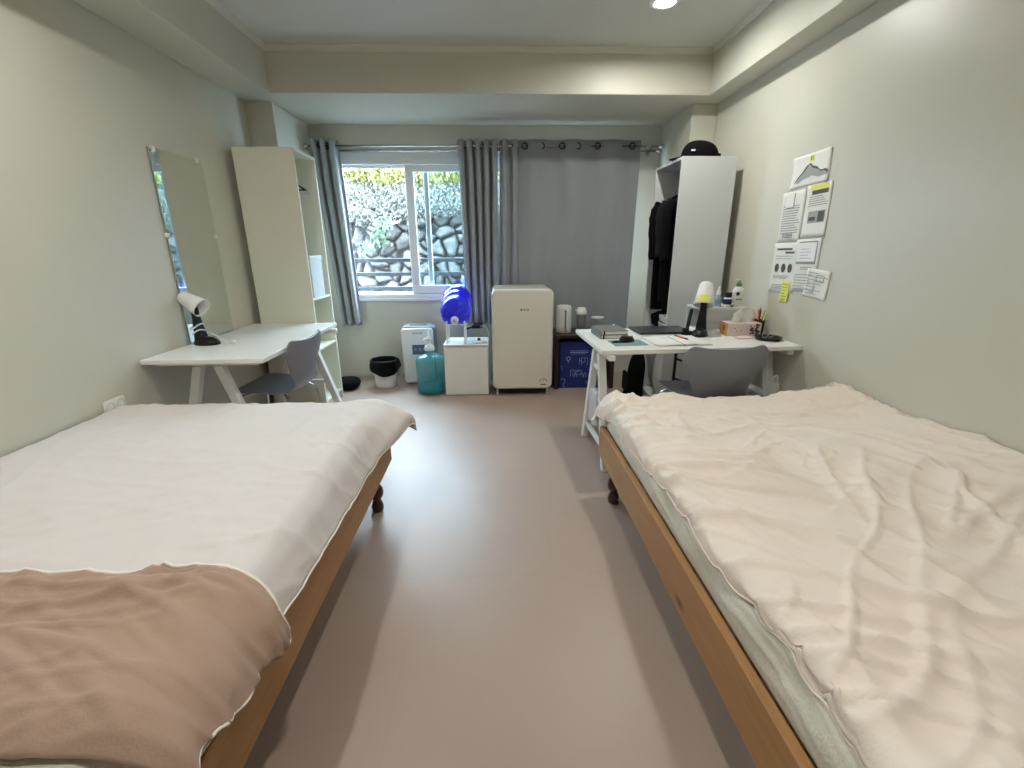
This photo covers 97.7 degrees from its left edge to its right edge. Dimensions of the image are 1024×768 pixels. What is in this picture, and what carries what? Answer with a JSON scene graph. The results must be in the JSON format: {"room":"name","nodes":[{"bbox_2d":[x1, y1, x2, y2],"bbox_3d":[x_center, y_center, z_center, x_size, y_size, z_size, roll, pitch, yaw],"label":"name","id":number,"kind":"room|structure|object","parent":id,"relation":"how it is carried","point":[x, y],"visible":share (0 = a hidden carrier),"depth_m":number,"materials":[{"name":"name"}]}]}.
{"room":"dormitory room","nodes":[
{"label":"dormitory room","id":0,"kind":"room"},
{"bbox_2d":[0,0,274,457],"bbox_3d":[-2.012,-0.430,1.344,0.200,2.630,6.571,-1,17,-2],"label":"wall","id":1,"kind":"structure","parent":0,"point":[89,291],"depth_m":2.07,"materials":[{"name":"paint"}]},
{"bbox_2d":[101,395,126,412],"bbox_3d":[-1.925,0.104,2.167,0.013,0.070,0.124,-1,17,-2],"label":"wall outlet","id":2,"kind":"object","parent":1,"relation":"attached to","point":[111,404],"visible":0.72,"depth_m":2.16,"materials":[{"name":"white plastic"}]},
{"bbox_2d":[146,145,232,342],"bbox_3d":[-1.956,-0.831,2.768,0.019,1.080,0.475,-1,17,-2],"label":"mirror","id":3,"kind":"object","parent":1,"relation":"attached to","point":[179,181],"visible":1,"depth_m":2.72,"materials":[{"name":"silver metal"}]},
{"bbox_2d":[72,0,268,91],"bbox_3d":[-1.762,-1.425,0.595,0.280,0.289,5.306,-1,17,-2],"label":"beam","id":4,"kind":"structure","parent":0,"point":[192,33],"depth_m":2.47,"materials":[{"name":"paint"}]},
{"bbox_2d":[245,102,310,155],"bbox_3d":[-1.913,-1.103,4.022,0.202,2.341,0.666,-1,17,-2],"label":"column","id":5,"kind":"structure","parent":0,"point":[270,125],"depth_m":3.44,"materials":[{"name":"paint"}]},
{"bbox_2d":[230,51,730,124],"bbox_3d":[-0.209,-2.358,3.600,3.620,0.289,0.865,-1,17,-2],"label":"beam","id":6,"kind":"structure","parent":0,"point":[315,87],"depth_m":3.23,"materials":[{"name":"paint"}]},
{"bbox_2d":[307,124,662,370],"bbox_3d":[-0.223,-1.396,4.452,3.620,2.630,0.200,-1,17,-2],"label":"wall","id":7,"kind":"structure","parent":0,"point":[379,334],"depth_m":4.34,"materials":[{"name":"paint"}]},
{"bbox_2d":[340,152,499,301],"bbox_3d":[-0.237,-1.506,4.365,2.805,1.348,0.150,-1,17,-2],"label":"window","id":8,"kind":"structure","parent":7,"relation":"in","point":[425,162],"depth_m":4.21,"materials":[{"name":"plastic"}]},
{"bbox_2d":[303,143,664,152],"bbox_3d":[-0.231,-2.131,4.041,3.217,0.058,0.154,-1,17,-2],"label":"curtain rod","id":9,"kind":"object","parent":7,"relation":"attached to","point":[305,145],"visible":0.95,"depth_m":3.97,"materials":[{"name":"metal"}]},
{"bbox_2d":[309,138,362,325],"bbox_3d":[-1.636,-1.363,4.164,0.296,1.642,0.097,-1,17,-2],"label":"curtain","id":10,"kind":"object","parent":9,"relation":"hanging from","point":[331,187],"visible":0.99,"depth_m":4.12,"materials":[{"name":"grey fabric"}]},
{"bbox_2d":[457,138,498,323],"bbox_3d":[-0.303,-1.385,4.212,0.370,1.642,0.101,-1,17,-2],"label":"curtain","id":11,"kind":"object","parent":9,"relation":"hanging from","point":[478,166],"visible":0.93,"depth_m":4.16,"materials":[{"name":"grey fabric"}]},
{"bbox_2d":[499,139,518,284],"bbox_3d":[-0.027,-1.389,4.218,0.212,1.642,0.069,-1,17,-2],"label":"curtain","id":12,"kind":"object","parent":9,"relation":"hanging from","point":[509,156],"visible":0.7,"depth_m":4.15,"materials":[{"name":"grey fabric"}]},
{"bbox_2d":[518,139,641,327],"bbox_3d":[0.602,-1.326,4.265,1.138,1.797,0.053,-1,17,-2],"label":"curtain","id":13,"kind":"object","parent":9,"relation":"hanging from","point":[577,204],"visible":0.82,"depth_m":4.20,"materials":[{"name":"grey fabric"}]},
{"bbox_2d":[341,367,627,375],"bbox_3d":[-0.212,-0.133,4.732,3.215,0.050,0.008,-1,17,-2],"label":"baseboard","id":14,"kind":"structure","parent":7,"relation":"attached to","point":[616,369],"depth_m":4.68,"materials":[{"name":"paint"}]},
{"bbox_2d":[307,148,661,155],"bbox_3d":[-0.230,-2.118,4.082,3.222,0.058,0.084,-1,17,-2],"label":"curtain rod","id":15,"kind":"object","parent":7,"relation":"attached to","point":[659,150],"visible":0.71,"depth_m":4.04,"materials":[{"name":"metal"}]},
{"bbox_2d":[217,0,763,46],"bbox_3d":[-0.111,-1.790,1.001,4.020,0.150,6.571,-1,17,-2],"label":"ceiling","id":16,"kind":"structure","parent":0,"point":[624,23],"depth_m":2.79,"materials":[{"name":"paint"}]},
{"bbox_2d":[205,0,264,50],"bbox_3d":[-1.609,-1.550,0.563,0.028,0.034,5.306,-1,17,-2],"label":"trim","id":17,"kind":"structure","parent":16,"relation":"attached to","point":[215,4],"depth_m":2.74,"materials":[{"name":"paint"}]},
{"bbox_2d":[264,43,712,54],"bbox_3d":[-0.136,-2.350,3.138,3.175,0.034,0.028,-1,17,-2],"label":"trim","id":18,"kind":"structure","parent":16,"relation":"attached to","point":[268,46],"depth_m":3.13,"materials":[{"name":"paint"}]},
{"bbox_2d":[649,0,680,9],"bbox_3d":[0.877,-2.192,2.565,0.176,0.012,0.176,-1,17,-2],"label":"recessed light","id":19,"kind":"object","parent":16,"relation":"in","point":[655,4],"visible":1,"depth_m":2.59,"materials":[{"name":"white plastic"}]},
{"bbox_2d":[656,0,673,5],"bbox_3d":[0.877,-2.195,2.564,0.100,0.003,0.100,-1,17,-2],"label":"diffuser","id":20,"kind":"object","parent":19,"relation":"attached to","point":[658,2],"depth_m":2.58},
{"bbox_2d":[712,0,775,54],"bbox_3d":[1.536,-1.602,0.671,0.028,0.034,5.306,-1,17,-2],"label":"trim","id":21,"kind":"structure","parent":16,"relation":"attached to","point":[765,4],"depth_m":2.80,"materials":[{"name":"paint"}]},
{"bbox_2d":[243,372,816,767],"bbox_3d":[-0.095,0.853,1.813,4.020,0.120,6.571,-1,17,-2],"label":"floor","id":22,"kind":"structure","parent":0,"point":[497,610],"depth_m":1.59,"materials":[{"name":"laminate"}]},
{"bbox_2d":[140,323,341,404],"bbox_3d":[-1.620,0.054,2.989,0.664,0.735,1.164,-1,17,-2],"label":"desk","id":23,"kind":"object","parent":22,"relation":"on","point":[255,344],"visible":0.54,"depth_m":2.55,"materials":[{"name":"white laminate"}]},
{"bbox_2d":[177,292,235,345],"bbox_3d":[-1.817,-0.387,2.648,0.277,0.310,0.114,1,17,6],"label":"desk lamp","id":24,"kind":"object","parent":23,"relation":"on","point":[198,306],"visible":1,"depth_m":2.65,"materials":[{"name":"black plastic"}]},
{"bbox_2d":[238,329,322,403],"bbox_3d":[-1.495,0.064,2.891,0.486,0.772,0.492,0,17,0],"label":"chair","id":25,"kind":"object","parent":22,"relation":"on","point":[301,355],"visible":0.93,"depth_m":2.78,"materials":[{"name":"plastic"}]},
{"bbox_2d":[231,147,343,402],"bbox_3d":[-1.728,-0.761,3.564,0.415,1.955,0.405,-1,17,-2],"label":"wardrobe","id":26,"kind":"object","parent":22,"relation":"on","point":[284,227],"visible":0.8,"depth_m":3.32,"materials":[{"name":"beige laminate"}]},
{"bbox_2d":[308,255,324,297],"bbox_3d":[-1.619,-0.847,3.519,0.186,0.312,0.235,-1,17,-2],"label":"box","id":27,"kind":"object","parent":26,"relation":"on","point":[315,265],"visible":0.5,"depth_m":3.50,"materials":[{"name":"white plastic"}]},
{"bbox_2d":[313,294,329,300],"bbox_3d":[-1.726,-0.693,3.585,0.403,0.018,0.369,-1,17,-2],"label":"shelf","id":28,"kind":"object","parent":26,"relation":"attached to","point":[327,296],"depth_m":3.64,"materials":[{"name":"beige laminate"}]},
{"bbox_2d":[320,340,335,350],"bbox_3d":[-1.724,-0.320,3.699,0.403,0.018,0.369,-1,17,-2],"label":"shelf","id":29,"kind":"object","parent":26,"relation":"attached to","point":[324,343],"depth_m":3.76,"materials":[{"name":"beige laminate"}]},
{"bbox_2d":[326,388,341,402],"bbox_3d":[-1.721,0.101,3.829,0.403,0.018,0.369,-1,17,-2],"label":"shelf","id":30,"kind":"object","parent":26,"relation":"attached to","point":[329,397],"depth_m":3.84,"materials":[{"name":"beige laminate"}]},
{"bbox_2d":[201,447,391,767],"bbox_3d":[-1.234,0.751,1.326,1.283,0.375,2.145,-1,17,-2],"label":"bed","id":31,"kind":"object","parent":22,"relation":"on","point":[231,747],"visible":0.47,"depth_m":1.22,"materials":[{"name":"brown wood"}]},
{"bbox_2d":[0,757,131,767],"bbox_3d":[-1.269,0.512,1.243,1.203,0.176,2.070,-1,17,-2],"label":"mattress","id":32,"kind":"object","parent":31,"relation":"on","point":[27,762],"visible":0.02,"depth_m":0.69,"materials":[{"name":"fabric"}]},
{"bbox_2d":[0,399,416,767],"bbox_3d":[-1.174,0.375,1.486,1.432,0.229,1.687,-1,17,-2],"label":"coverlet","id":33,"kind":"object","parent":32,"relation":"on","point":[154,558],"visible":1,"depth_m":1.12,"materials":[{"name":"fabric"}]},
{"bbox_2d":[341,376,360,389],"bbox_3d":[-1.568,-0.011,4.270,0.236,0.104,0.257,-1,17,-2],"label":"bundle","id":34,"kind":"object","parent":22,"relation":"on","point":[348,382],"visible":0.73,"depth_m":4.19,"materials":[{"name":"black fabric"}]},
{"bbox_2d":[374,373,396,388],"bbox_3d":[-1.221,-0.103,4.317,0.244,0.249,0.244,-1,17,-2],"label":"waste bin","id":35,"kind":"object","parent":22,"relation":"on","point":[391,381],"visible":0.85,"depth_m":4.26,"materials":[{"name":"white plastic"}]},
{"bbox_2d":[369,356,400,376],"bbox_3d":[-1.220,-0.140,4.301,0.300,0.210,0.294,-1,17,-2],"label":"liner","id":36,"kind":"object","parent":35,"relation":"in","point":[382,366],"visible":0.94,"depth_m":4.19,"materials":[{"name":"plastic"}]},
{"bbox_2d":[401,323,436,382],"bbox_3d":[-0.905,-0.305,4.420,0.330,0.572,0.248,-2,17,-6],"label":"dehumidifier","id":37,"kind":"object","parent":22,"relation":"on","point":[412,334],"visible":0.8,"depth_m":4.28,"materials":[{"name":"white plastic"}]},
{"bbox_2d":[415,330,445,394],"bbox_3d":[-0.746,-0.205,4.079,0.262,0.571,0.262,-1,17,-2],"label":"pump bottle","id":38,"kind":"object","parent":22,"relation":"on","point":[430,366],"visible":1,"depth_m":4.01,"materials":[{"name":"teal plastic"}]},
{"bbox_2d":[443,337,488,394],"bbox_3d":[-0.411,-0.171,4.151,0.394,0.467,0.342,-1,17,-2],"label":"base cabinet","id":39,"kind":"object","parent":22,"relation":"on","point":[466,365],"visible":0.89,"depth_m":3.99,"materials":[{"name":"white laminate"}]},
{"bbox_2d":[445,321,466,343],"bbox_3d":[-0.498,-0.494,4.000,0.171,0.239,0.205,-1,17,-2],"label":"stand","id":40,"kind":"object","parent":39,"relation":"on","point":[464,323],"visible":0.67,"depth_m":3.93,"materials":[{"name":"white plastic"}]},
{"bbox_2d":[440,286,470,326],"bbox_3d":[-0.500,-0.692,3.987,0.268,0.348,0.451,-1,17,-2],"label":"water jug","id":41,"kind":"object","parent":40,"relation":"on","point":[455,309],"visible":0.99,"depth_m":3.89,"materials":[{"name":"blue plastic"}]},
{"bbox_2d":[451,316,458,324],"bbox_3d":[-0.493,-0.544,3.838,0.065,0.073,0.079,-1,17,-2],"label":"tap","id":42,"kind":"object","parent":41,"relation":"on","point":[454,319],"depth_m":3.83,"materials":[{"name":"white plastic"}]},
{"bbox_2d":[472,338,485,343],"bbox_3d":[-0.294,-0.390,3.998,0.124,0.040,0.124,-1,17,-2],"label":"dish","id":43,"kind":"object","parent":39,"relation":"on","point":[479,340],"visible":1,"depth_m":3.97,"materials":[{"name":"white plastic"}]},
{"bbox_2d":[467,322,490,380],"bbox_3d":[-0.335,-0.337,4.523,0.235,0.565,0.276,-1,17,-2],"label":"power strip","id":44,"kind":"object","parent":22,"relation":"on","point":[479,325],"visible":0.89,"depth_m":4.36,"materials":[{"name":"black plastic"}]},
{"bbox_2d":[491,284,553,394],"bbox_3d":[0.083,-0.421,4.143,0.532,0.945,0.513,-1,17,-2],"label":"fridge","id":45,"kind":"object","parent":22,"relation":"on","point":[522,315],"visible":1,"depth_m":3.89,"materials":[{"name":"beige metal"}]},
{"bbox_2d":[558,338,597,387],"bbox_3d":[0.646,-0.218,4.323,0.410,0.445,0.281,-1,17,-2],"label":"carton","id":46,"kind":"object","parent":22,"relation":"on","point":[575,354],"visible":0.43,"depth_m":4.19,"materials":[{"name":"cardboard"}]},
{"bbox_2d":[552,328,613,388],"bbox_3d":[0.668,-0.255,4.324,0.560,0.515,0.380,-1,17,-2],"label":"side table","id":47,"kind":"object","parent":22,"relation":"on","point":[556,336],"visible":0.44,"depth_m":4.18,"materials":[{"name":"brown wood"}]},
{"bbox_2d":[556,304,571,332],"bbox_3d":[0.493,-0.608,4.167,0.174,0.252,0.146,15,23,41],"label":"kettle","id":48,"kind":"object","parent":47,"relation":"on","point":[563,312],"visible":1,"depth_m":4.12,"materials":[{"name":"white plastic"}]},
{"bbox_2d":[575,307,586,328],"bbox_3d":[0.643,-0.602,4.185,0.108,0.228,0.100,-1,17,-2],"label":"tumbler","id":49,"kind":"object","parent":47,"relation":"on","point":[581,312],"visible":0.84,"depth_m":4.15,"materials":[{"name":"plastic"}]},
{"bbox_2d":[577,315,585,328],"bbox_3d":[0.647,-0.575,4.193,0.086,0.172,0.086,-1,17,-2],"label":"cup","id":50,"kind":"object","parent":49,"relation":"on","point":[581,319],"depth_m":4.16,"materials":[{"name":"plastic"}]},
{"bbox_2d":[591,316,603,324],"bbox_3d":[0.802,-0.562,4.203,0.120,0.140,0.119,-1,17,-2],"label":"stand","id":51,"kind":"object","parent":47,"relation":"on","point":[597,318],"visible":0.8,"depth_m":4.16,"materials":[{"name":"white plastic"}]},
{"bbox_2d":[622,354,644,396],"bbox_3d":[1.085,-0.140,3.977,0.165,0.493,0.229,-1,17,-2],"label":"backpack","id":52,"kind":"object","parent":22,"relation":"on","point":[632,379],"visible":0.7,"depth_m":3.92,"materials":[{"name":"black fabric"}]},
{"bbox_2d":[672,353,684,380],"bbox_3d":[1.204,0.063,3.134,0.186,0.600,0.016,-1,17,-2],"label":"rack","id":53,"kind":"object","parent":22,"relation":"on","point":[676,359],"visible":0.16,"depth_m":3.07,"materials":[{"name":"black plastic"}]},
{"bbox_2d":[642,140,737,396],"bbox_3d":[1.338,-0.811,3.597,0.443,1.998,0.538,-1,17,-2],"label":"wardrobe","id":54,"kind":"object","parent":22,"relation":"on","point":[703,185],"depth_m":3.25,"materials":[{"name":"grey laminate"}]},
{"bbox_2d":[643,385,655,396],"bbox_3d":[1.371,0.094,3.877,0.378,0.018,0.502,-1,17,-2],"label":"shelf","id":55,"kind":"object","parent":54,"relation":"attached to","point":[648,390],"depth_m":3.98,"materials":[{"name":"grey laminate"}]},
{"bbox_2d":[652,354,662,393],"bbox_3d":[1.298,-0.102,3.757,0.199,0.425,0.308,-1,17,-2],"label":"plastic bag","id":56,"kind":"object","parent":54,"relation":"on","point":[657,366],"visible":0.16,"depth_m":3.73,"materials":[{"name":"plastic"}]},
{"bbox_2d":[651,311,666,325],"bbox_3d":[1.277,-0.557,3.813,0.166,0.134,0.204,-1,17,-2],"label":"bag","id":57,"kind":"object","parent":54,"relation":"on","point":[655,318],"visible":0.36,"depth_m":3.77,"materials":[{"name":"black fabric"}]},
{"bbox_2d":[648,195,677,309],"bbox_3d":[1.301,-1.077,3.610,0.433,0.938,0.111,-1,17,-2],"label":"coat","id":58,"kind":"object","parent":54,"relation":"hanging from","point":[654,304],"visible":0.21,"depth_m":3.59,"materials":[{"name":"black fabric"}]},
{"bbox_2d":[655,197,677,300],"bbox_3d":[1.307,-1.077,3.474,0.417,0.858,0.111,-1,17,-2],"label":"coat","id":59,"kind":"object","parent":54,"relation":"hanging from","point":[659,212],"visible":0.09,"depth_m":3.44,"materials":[{"name":"grey fabric"}]},
{"bbox_2d":[659,198,677,310],"bbox_3d":[1.311,-1.014,3.369,0.425,0.918,0.111,-1,17,-2],"label":"jacket","id":60,"kind":"object","parent":54,"relation":"hanging from","point":[668,217],"visible":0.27,"depth_m":3.31,"materials":[{"name":"black fabric"}]},
{"bbox_3d":[1.271,-0.430,3.582,0.148,0.025,0.204,0,17,0],"label":"book","id":61,"kind":"object","parent":54,"relation":"on","visible":0},
{"bbox_3d":[1.275,-0.454,3.572,0.148,0.025,0.204,-1,17,-2],"label":"book","id":62,"kind":"object","parent":61,"relation":"on","visible":0},
{"bbox_3d":[1.271,-0.478,3.561,0.148,0.025,0.204,-1,17,-4],"label":"book","id":63,"kind":"object","parent":62,"relation":"on","visible":0},
{"bbox_3d":[1.275,-0.502,3.551,0.148,0.025,0.204,0,17,0],"label":"book","id":64,"kind":"object","parent":63,"relation":"on","visible":0},
{"bbox_2d":[659,314,666,319],"bbox_3d":[1.271,-0.526,3.540,0.148,0.025,0.204,-1,17,-2],"label":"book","id":65,"kind":"object","parent":64,"relation":"on","point":[663,316],"visible":0.27,"depth_m":3.56,"materials":[{"name":"paper"}]},
{"bbox_2d":[576,327,803,471],"bbox_3d":[1.061,0.056,2.930,1.180,0.735,0.694,-2,17,-4],"label":"desk","id":66,"kind":"object","parent":22,"relation":"on","point":[603,350],"visible":0.58,"depth_m":2.66,"materials":[{"name":"white laminate"}]},
{"bbox_2d":[588,388,598,425],"bbox_3d":[0.531,0.144,2.855,0.064,0.213,0.168,-2,17,-4],"label":"cloth","id":67,"kind":"object","parent":66,"relation":"hanging from","point":[593,403],"visible":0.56,"depth_m":2.82,"materials":[{"name":"fabric"}]},
{"bbox_2d":[591,329,622,338],"bbox_3d":[0.624,-0.325,2.884,0.172,0.024,0.224,-2,17,-5],"label":"notebook","id":68,"kind":"object","parent":66,"relation":"on","point":[598,335],"visible":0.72,"depth_m":2.78,"materials":[{"name":"paper"}]},
{"bbox_2d":[591,325,627,334],"bbox_3d":[0.626,-0.349,2.877,0.172,0.024,0.224,-2,17,-6],"label":"notebook","id":69,"kind":"object","parent":68,"relation":"on","point":[601,329],"visible":1,"depth_m":2.82,"materials":[{"name":"paper"}]},
{"bbox_2d":[607,339,647,345],"bbox_3d":[0.687,-0.246,2.661,0.200,0.003,0.156,-2,17,-5],"label":"mouse pad","id":70,"kind":"object","parent":66,"relation":"on","point":[638,342],"visible":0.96,"depth_m":2.63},
{"bbox_2d":[619,335,633,342],"bbox_3d":[0.689,-0.273,2.681,0.104,0.038,0.064,-7,18,-21],"label":"computer mouse","id":71,"kind":"object","parent":70,"relation":"on","point":[625,338],"visible":0.99,"depth_m":2.65,"materials":[{"name":"black plastic"}]},
{"bbox_2d":[629,325,691,334],"bbox_3d":[0.996,-0.365,3.018,0.356,0.017,0.239,-2,17,-4],"label":"laptop","id":72,"kind":"object","parent":66,"relation":"on","point":[642,330],"visible":0.76,"depth_m":2.98,"materials":[{"name":"black plastic"}]},
{"bbox_2d":[642,336,712,345],"bbox_3d":[0.987,-0.262,2.693,0.330,0.011,0.250,-2,17,-4],"label":"open notebook","id":73,"kind":"object","parent":66,"relation":"on","point":[656,340],"visible":0.98,"depth_m":2.67,"materials":[{"name":"paper"}]},
{"bbox_2d":[681,309,692,334],"bbox_3d":[1.134,-0.401,2.889,0.073,0.161,0.072,-1,17,-2],"label":"holder","id":74,"kind":"object","parent":66,"relation":"on","point":[685,331],"visible":1,"depth_m":2.89,"materials":[{"name":"black plastic"}]},
{"bbox_2d":[692,281,713,337],"bbox_3d":[1.211,-0.476,2.836,0.124,0.336,0.183,8,19,25],"label":"desk lamp","id":75,"kind":"object","parent":66,"relation":"on","point":[704,299],"visible":1,"depth_m":2.82,"materials":[{"name":"black plastic"}]},
{"bbox_2d":[707,329,719,334],"bbox_3d":[1.286,-0.332,2.885,0.158,0.030,0.044,-12,20,-33],"label":"charger","id":76,"kind":"object","parent":66,"relation":"on","point":[715,331],"visible":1,"depth_m":2.90,"materials":[{"name":"white plastic"}]},
{"bbox_2d":[685,303,744,331],"bbox_3d":[1.387,-0.456,3.060,0.310,0.162,0.210,-2,17,-4],"label":"shelf unit","id":77,"kind":"object","parent":66,"relation":"on","point":[716,314],"visible":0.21,"depth_m":2.96,"materials":[{"name":"plastic"}]},
{"bbox_2d":[714,286,721,306],"bbox_3d":[1.376,-0.584,2.979,0.042,0.130,0.042,-1,17,-2],"label":"spray bottle","id":78,"kind":"object","parent":77,"relation":"on","point":[718,298],"visible":1,"depth_m":2.97,"materials":[{"name":"blue plastic"}]},
{"bbox_2d":[723,292,732,306],"bbox_3d":[1.424,-0.557,2.952,0.051,0.094,0.051,-1,17,-2],"label":"pill bottle","id":79,"kind":"object","parent":77,"relation":"on","point":[727,300],"visible":1,"depth_m":2.94,"materials":[{"name":"white plastic"}]},
{"bbox_2d":[732,279,743,306],"bbox_3d":[1.492,-0.600,2.951,0.074,0.176,0.046,-1,17,-2],"label":"lotion bottle","id":80,"kind":"object","parent":77,"relation":"on","point":[738,291],"visible":0.98,"depth_m":2.94,"materials":[{"name":"white plastic"}]},
{"bbox_2d":[713,336,738,341],"bbox_3d":[1.317,-0.278,2.756,0.100,0.001,0.130,-10,20,-29],"label":"paper sheet","id":81,"kind":"object","parent":66,"relation":"on","point":[720,337],"visible":1,"depth_m":2.77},
{"bbox_2d":[719,307,761,335],"bbox_3d":[1.467,-0.405,2.864,0.213,0.180,0.111,0,17,1],"label":"tissue box","id":82,"kind":"object","parent":66,"relation":"on","point":[742,324],"visible":0.98,"depth_m":2.83,"materials":[{"name":"beige cardboard"}]},
{"bbox_2d":[733,335,754,338],"bbox_3d":[1.444,-0.291,2.785,0.107,0.008,0.078,-2,17,-6],"label":"pad","id":83,"kind":"object","parent":66,"relation":"on","point":[747,336],"visible":1,"depth_m":2.76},
{"bbox_2d":[752,319,764,333],"bbox_3d":[1.603,-0.375,2.916,0.074,0.090,0.074,-1,17,-2],"label":"pen cup","id":84,"kind":"object","parent":66,"relation":"on","point":[756,320],"visible":0.39,"depth_m":2.88,"materials":[{"name":"black plastic"}]},
{"bbox_2d":[754,334,782,340],"bbox_3d":[1.565,-0.281,2.734,0.154,0.018,0.162,3,17,9],"label":"tray","id":85,"kind":"object","parent":66,"relation":"on","point":[758,336],"visible":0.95,"depth_m":2.74,"materials":[{"name":"black plastic"}]},
{"bbox_2d":[764,375,779,396],"bbox_3d":[1.504,0.129,2.613,0.152,0.377,0.085,-1,17,-2],"label":"plastic bag","id":86,"kind":"object","parent":66,"relation":"hanging from","point":[772,387],"visible":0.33,"depth_m":2.57,"materials":[{"name":"plastic"}]},
{"bbox_2d":[598,426,814,767],"bbox_3d":[1.109,0.709,1.416,1.205,0.375,2.165,-1,17,-2],"label":"bed","id":87,"kind":"object","parent":22,"relation":"on","point":[770,739],"visible":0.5,"depth_m":1.16,"materials":[{"name":"brown wood"}]},
{"bbox_2d":[606,403,861,767],"bbox_3d":[1.105,0.461,1.357,1.184,0.181,2.100,-1,17,-2],"label":"mattress","id":88,"kind":"object","parent":87,"relation":"on","point":[808,716],"visible":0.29,"depth_m":0.96,"materials":[{"name":"fabric"}]},
{"bbox_2d":[591,382,1023,767],"bbox_3d":[1.085,0.344,1.487,1.257,0.244,1.930,-1,17,-2],"label":"duvet","id":89,"kind":"object","parent":88,"relation":"on","point":[882,545],"visible":1,"depth_m":1.12,"materials":[{"name":"fabric"}]},
{"bbox_2d":[658,345,768,397],"bbox_3d":[1.151,0.100,2.720,0.492,0.772,0.486,-2,17,-5],"label":"chair","id":90,"kind":"object","parent":22,"relation":"on","point":[710,372],"visible":0.77,"depth_m":2.44,"materials":[{"name":"plastic"}]},
{"bbox_2d":[659,104,717,166],"bbox_3d":[1.502,-1.159,4.140,0.203,2.341,0.666,-1,17,-2],"label":"column","id":91,"kind":"structure","parent":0,"point":[698,121],"depth_m":3.58,"materials":[{"name":"paint"}]},
{"bbox_2d":[710,0,879,94],"bbox_3d":[1.633,-1.481,0.712,0.165,0.289,5.306,-1,17,-2],"label":"beam","id":92,"kind":"structure","parent":0,"point":[785,28],"depth_m":2.56,"materials":[{"name":"paint"}]},
{"bbox_2d":[714,0,1023,453],"bbox_3d":[1.806,-0.492,1.475,0.200,2.630,6.571,-1,17,-2],"label":"wall","id":93,"kind":"structure","parent":0,"point":[918,104],"depth_m":1.92,"materials":[{"name":"paint"}]},
{"bbox_2d":[768,242,798,293],"bbox_3d":[1.655,-0.708,2.731,0.005,0.295,0.228,-1,16,-2],"label":"paper sheet","id":94,"kind":"object","parent":93,"relation":"attached to","point":[784,253],"visible":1,"depth_m":2.74,"materials":[{"name":"paper"}]},
{"bbox_2d":[778,281,788,302],"bbox_3d":[1.653,-0.560,2.718,0.007,0.126,0.073,-1,17,-2],"label":"sticky note","id":95,"kind":"object","parent":93,"relation":"attached to","point":[785,284],"visible":1,"depth_m":2.72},
{"bbox_2d":[777,188,806,241],"bbox_3d":[1.653,-0.990,2.649,0.005,0.283,0.207,-1,16,-2],"label":"paper sheet","id":96,"kind":"object","parent":93,"relation":"attached to","point":[793,204],"visible":1,"depth_m":2.64,"materials":[{"name":"white paper"}]},
{"bbox_2d":[790,238,821,292],"bbox_3d":[1.661,-0.671,2.534,0.005,0.290,0.200,-1,15,-2],"label":"paper sheet","id":97,"kind":"object","parent":93,"relation":"attached to","point":[808,250],"visible":1,"depth_m":2.54,"materials":[{"name":"white paper"}]},
{"bbox_2d":[789,146,831,189],"bbox_3d":[1.654,-1.192,2.483,0.009,0.167,0.310,-1,15,-2],"label":"paper sheet","id":98,"kind":"object","parent":93,"relation":"attached to","point":[813,168],"visible":1,"depth_m":2.47,"materials":[{"name":"paper"}]},
{"bbox_2d":[800,180,832,238],"bbox_3d":[1.661,-0.946,2.443,0.005,0.280,0.193,-1,15,-2],"label":"paper sheet","id":99,"kind":"object","parent":93,"relation":"attached to","point":[818,199],"visible":1,"depth_m":2.44,"materials":[{"name":"paper"}]},
{"bbox_2d":[807,209,825,223],"bbox_3d":[1.661,-0.915,2.445,0.001,0.062,0.132,-1,15,-2],"label":"photo","id":100,"kind":"object","parent":99,"relation":"attached to","point":[814,216],"depth_m":2.44},
{"bbox_2d":[802,268,830,300],"bbox_3d":[1.666,-0.547,2.449,0.005,0.164,0.194,-1,17,-2],"label":"paper sheet","id":101,"kind":"object","parent":93,"relation":"attached to","point":[822,280],"visible":1,"depth_m":2.44,"materials":[{"name":"paper"}]},
{"label":"outside","id":102,"kind":"structure","parent":0,"visible":0},
{"bbox_2d":[344,172,499,208],"bbox_3d":[-0.885,-2.961,6.876,6.000,0.870,1.500,-1,17,-2],"label":"slope","id":103,"kind":"structure","parent":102,"point":[344,172],"depth_m":6.73,"materials":[{"name":"plant"}]},
{"bbox_2d":[344,178,498,226],"bbox_3d":[-0.917,-2.643,6.469,5.368,0.771,1.120,-1,17,-2],"label":"shrubbery","id":104,"kind":"object","parent":103,"relation":"on","point":[439,199],"visible":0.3,"depth_m":6.29,"materials":[{"name":"green plant"}]},
{"bbox_2d":[343,168,499,194],"bbox_3d":[-1.000,-3.360,7.090,5.538,0.851,1.104,-1,17,-2],"label":"shrubbery","id":105,"kind":"object","parent":103,"relation":"on","point":[389,174],"visible":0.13,"depth_m":6.82,"materials":[{"name":"green plant"}]},
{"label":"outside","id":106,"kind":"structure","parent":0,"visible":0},
{"bbox_3d":[-0.269,-0.722,7.499,10.000,0.150,5.229,-1,17,-2],"label":"ground","id":107,"kind":"structure","parent":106,"visible":0},
{"bbox_2d":[348,208,464,291],"bbox_3d":[-0.843,-1.401,6.402,5.600,2.100,0.344,-1,17,-2],"label":"wall","id":108,"kind":"structure","parent":107,"relation":"on","point":[446,231],"depth_m":6.30,"materials":[{"name":"stone"}]},
{"bbox_2d":[357,211,400,257],"bbox_3d":[-1.804,-2.000,6.009,0.629,0.630,0.209,1,17,5],"label":"creeper","id":109,"kind":"object","parent":108,"relation":"attached to","point":[383,226],"visible":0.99,"depth_m":6.01,"materials":[{"name":"green plant"}]},
{"bbox_2d":[354,258,463,290],"bbox_3d":[-0.483,-0.721,4.994,3.800,1.325,0.080,-1,17,-2],"label":"guard railing","id":110,"kind":"object","parent":107,"relation":"on","point":[394,288],"visible":0.02,"depth_m":4.78,"materials":[{"name":"metal"}]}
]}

